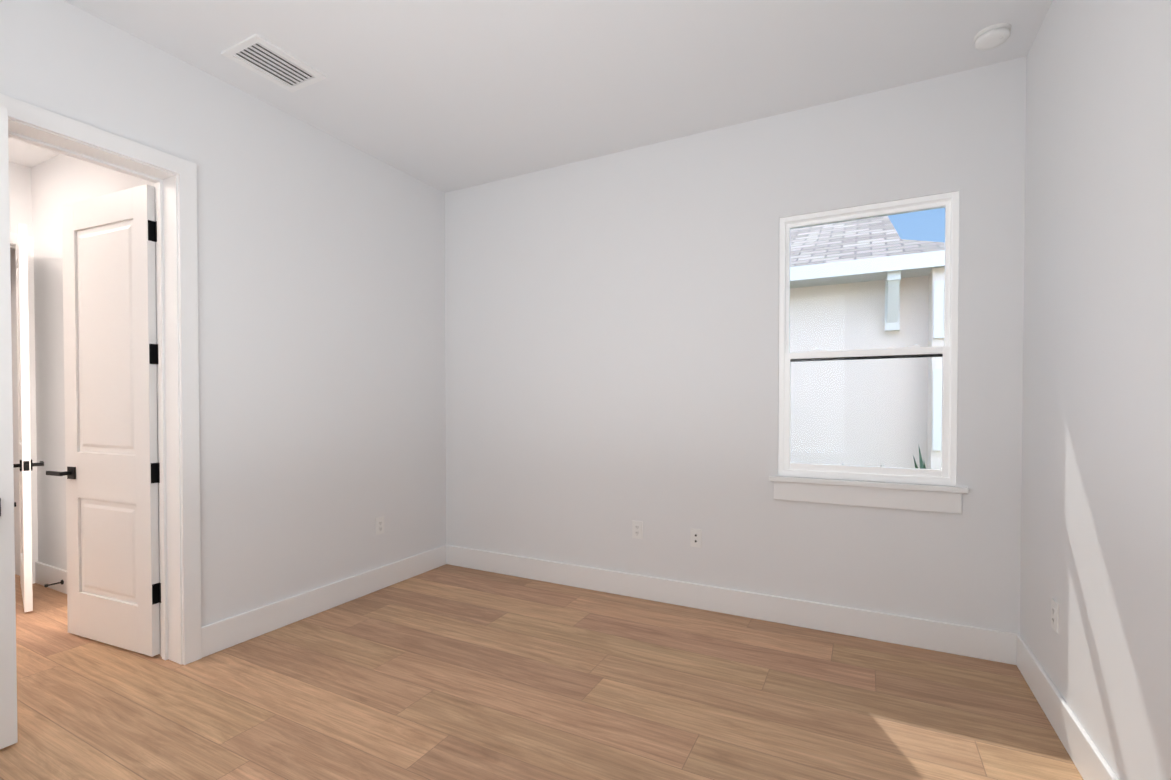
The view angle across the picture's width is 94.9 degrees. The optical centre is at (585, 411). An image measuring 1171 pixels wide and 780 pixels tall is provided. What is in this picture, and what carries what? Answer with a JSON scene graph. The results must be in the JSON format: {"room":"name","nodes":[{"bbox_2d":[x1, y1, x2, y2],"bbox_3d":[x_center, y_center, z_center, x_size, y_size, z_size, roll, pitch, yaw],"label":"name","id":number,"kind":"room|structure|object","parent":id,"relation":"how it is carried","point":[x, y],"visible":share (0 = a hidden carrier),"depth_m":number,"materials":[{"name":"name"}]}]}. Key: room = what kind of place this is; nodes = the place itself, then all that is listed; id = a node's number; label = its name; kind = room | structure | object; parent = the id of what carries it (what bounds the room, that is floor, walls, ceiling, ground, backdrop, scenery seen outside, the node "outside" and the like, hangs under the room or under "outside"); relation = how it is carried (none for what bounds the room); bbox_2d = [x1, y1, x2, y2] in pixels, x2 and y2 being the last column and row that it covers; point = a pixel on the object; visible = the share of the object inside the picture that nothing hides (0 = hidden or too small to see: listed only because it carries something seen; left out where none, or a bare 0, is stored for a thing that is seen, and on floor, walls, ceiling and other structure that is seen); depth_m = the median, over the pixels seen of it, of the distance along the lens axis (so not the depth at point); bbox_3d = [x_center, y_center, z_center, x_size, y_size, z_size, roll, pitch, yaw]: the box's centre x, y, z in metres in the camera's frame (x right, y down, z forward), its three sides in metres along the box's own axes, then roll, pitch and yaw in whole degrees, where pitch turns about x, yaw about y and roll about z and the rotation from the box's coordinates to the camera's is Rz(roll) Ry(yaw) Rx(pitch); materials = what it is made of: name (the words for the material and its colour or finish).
{"room":"empty bedroom","nodes":[
{"label":"empty bedroom","id":0,"kind":"room"},
{"bbox_2d":[9,162,28,575],"bbox_3d":[-4.710,-0.233,2.380,0.120,2.930,3.280,0,1,27],"label":"wall","id":1,"kind":"structure","parent":0,"point":[19,213],"depth_m":3.95,"materials":[{"name":"white paint"}]},
{"bbox_2d":[10,232,37,583],"bbox_3d":[-4.159,-0.006,3.449,0.160,2.446,0.942,0,1,27],"label":"door frame","id":2,"kind":"structure","parent":1,"relation":"attached to","point":[32,383],"depth_m":3.79,"materials":[{"name":"white paint"}]},
{"bbox_2d":[25,154,153,569],"bbox_3d":[-2.946,-0.247,3.376,2.080,2.930,0.130,0,1,27],"label":"wall","id":3,"kind":"structure","parent":0,"point":[41,194],"depth_m":3.67,"materials":[{"name":"white paint"}]},
{"bbox_2d":[13,223,43,611],"bbox_3d":[-3.651,0.037,3.494,0.790,2.333,0.155,1,1,42],"label":"hall door","id":4,"kind":"structure","parent":3,"relation":"in","point":[25,465],"depth_m":3.24,"materials":[{"name":"white paint"}]},
{"bbox_2d":[35,561,66,593],"bbox_3d":[-2.984,1.142,3.332,2.090,0.152,0.040,0,1,27],"label":"baseboard","id":5,"kind":"structure","parent":3,"relation":"attached to","point":[46,574],"depth_m":3.62,"materials":[{"name":"white paint"}]},
{"bbox_2d":[44,580,63,586],"bbox_3d":[-3.523,1.140,3.565,0.032,0.031,0.088,0,1,27],"label":"door stop","id":6,"kind":"object","parent":3,"relation":"attached to","point":[61,582],"visible":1,"depth_m":3.56,"materials":[{"name":"black metal"}]},
{"bbox_2d":[0,0,445,626],"bbox_3d":[-2.387,-0.227,1.984,0.190,2.930,5.210,0,1,27],"label":"wall","id":7,"kind":"structure","parent":0,"point":[322,334],"depth_m":3.08,"materials":[{"name":"white paint"}]},
{"bbox_2d":[0,106,17,748],"bbox_3d":[-2.344,0.065,1.555,0.155,2.333,0.990,0,1,27],"label":"closet door","id":8,"kind":"structure","parent":7,"relation":"in","point":[8,704],"depth_m":1.96,"materials":[{"name":"white paint"}]},
{"bbox_2d":[0,93,201,664],"bbox_3d":[-2.224,0.010,2.303,0.230,2.446,0.922,0,1,27],"label":"door frame","id":9,"kind":"structure","parent":7,"relation":"attached to","point":[173,178],"depth_m":2.62,"materials":[{"name":"white paint"}]},
{"bbox_2d":[46,184,159,656],"bbox_3d":[-2.513,0.047,2.822,0.816,2.333,0.155,0,1,22],"label":"entry door","id":10,"kind":"structure","parent":7,"relation":"in","point":[110,473],"depth_m":2.78,"materials":[{"name":"white paint"}]},
{"bbox_2d":[201,545,444,657],"bbox_3d":[-1.519,1.141,3.459,0.016,0.152,1.749,0,1,27],"label":"baseboard","id":11,"kind":"structure","parent":7,"relation":"attached to","point":[229,632],"depth_m":3.20,"materials":[{"name":"white paint"}]},
{"bbox_2d":[375,516,383,534],"bbox_3d":[-1.406,0.778,3.682,0.008,0.115,0.070,0,1,27],"label":"electrical outlet","id":12,"kind":"object","parent":7,"relation":"attached to","point":[379,523],"visible":1,"depth_m":3.67,"materials":[{"name":"white plastic"}]},
{"bbox_2d":[8,0,1052,192],"bbox_3d":[-1.748,-1.749,1.773,6.620,0.120,5.460,0,1,27],"label":"ceiling","id":13,"kind":"structure","parent":0,"point":[444,96],"depth_m":2.60,"materials":[{"name":"white paint"}]},
{"bbox_2d":[221,33,325,91],"bbox_3d":[-1.517,-1.696,2.634,0.275,0.012,0.355,0,1,27],"label":"ceiling vent","id":14,"kind":"object","parent":13,"relation":"in","point":[266,59],"visible":0.96,"depth_m":2.62,"materials":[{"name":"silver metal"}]},
{"bbox_2d":[973,23,1010,50],"bbox_3d":[1.825,-1.677,2.415,0.136,0.043,0.136,0,1,27],"label":"smoke detector","id":15,"kind":"object","parent":13,"relation":"attached to","point":[992,36],"visible":1,"depth_m":2.39,"materials":[{"name":"white plastic"}]},
{"bbox_2d":[0,564,1082,779],"bbox_3d":[-1.748,1.290,1.817,6.620,0.100,5.460,0,1,27],"label":"floor","id":16,"kind":"structure","parent":0,"point":[448,672],"depth_m":2.30,"materials":[{"name":"brown wood"}]},
{"bbox_2d":[445,56,1026,633],"bbox_3d":[0.585,-0.249,3.521,4.060,2.930,0.250,0,1,27],"label":"wall","id":17,"kind":"structure","parent":0,"point":[611,340],"depth_m":3.29,"materials":[{"name":"white paint"}]},
{"bbox_2d":[632,520,642,538],"bbox_3d":[0.339,0.771,3.518,0.070,0.115,0.008,0,1,27],"label":"electrical outlet","id":18,"kind":"object","parent":17,"relation":"attached to","point":[637,529],"visible":1,"depth_m":3.51,"materials":[{"name":"white plastic"}]},
{"bbox_2d":[690,528,701,547],"bbox_3d":[0.684,0.783,3.336,0.070,0.115,0.014,0,1,27],"label":"outlet","id":19,"kind":"object","parent":17,"relation":"attached to","point":[695,537],"visible":1,"depth_m":3.34,"materials":[{"name":"white plastic"}]},
{"bbox_2d":[445,545,1012,663],"bbox_3d":[0.497,1.141,3.435,3.620,0.152,0.020,0,1,27],"label":"baseboard","id":20,"kind":"structure","parent":17,"relation":"attached to","point":[969,641],"depth_m":3.15,"materials":[{"name":"white paint"}]},
{"bbox_2d":[778,191,958,485],"bbox_3d":[1.521,-0.371,2.955,0.860,1.490,0.083,0,1,27],"label":"window","id":21,"kind":"structure","parent":17,"relation":"in","point":[947,352],"depth_m":2.90,"materials":[{"name":"white plastic"}]},
{"bbox_2d":[769,476,968,513],"bbox_3d":[1.491,0.442,2.910,0.950,0.135,0.049,0,1,27],"label":"window sill","id":22,"kind":"structure","parent":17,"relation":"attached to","point":[930,498],"depth_m":2.88,"materials":[{"name":"white paint"}]},
{"bbox_2d":[1020,0,1170,779],"bbox_3d":[1.357,-0.211,0.866,0.250,2.930,3.760,0,1,27],"label":"wall","id":23,"kind":"structure","parent":0,"point":[1096,500],"depth_m":1.73,"materials":[{"name":"white paint"}]},
{"bbox_2d":[1051,598,1058,632],"bbox_3d":[1.857,0.806,2.130,0.008,0.115,0.070,0,1,27],"label":"electrical outlet","id":24,"kind":"object","parent":23,"relation":"attached to","point":[1054,615],"visible":1,"depth_m":2.12,"materials":[{"name":"white plastic"}]},
{"bbox_2d":[1013,633,1117,779],"bbox_3d":[1.297,1.175,1.063,0.020,0.152,3.420,0,1,27],"label":"baseboard","id":25,"kind":"structure","parent":23,"relation":"attached to","point":[1087,758],"depth_m":2.01,"materials":[{"name":"white paint"}]},
{"label":"outside","id":26,"kind":"structure","parent":0,"visible":0},
{"bbox_3d":[4.035,1.465,7.696,18.000,0.020,10.290,0,1,27],"label":"ground","id":27,"kind":"structure","parent":26,"visible":0},
{"bbox_2d":[790,216,944,469],"bbox_3d":[2.107,-1.093,8.284,10.000,5.080,4.000,0,1,27],"label":"neighbouring house","id":28,"kind":"structure","parent":27,"relation":"on","point":[908,391],"depth_m":6.01,"materials":[{"name":"beige paint"}]},
{"bbox_2d":[913,448,925,468],"bbox_3d":[3.103,0.896,4.826,1.312,1.202,1.223,0,1,27],"label":"plant","id":29,"kind":"object","parent":27,"relation":"on","point":[922,466],"depth_m":4.96,"materials":[{"name":"green plant"}]}
]}

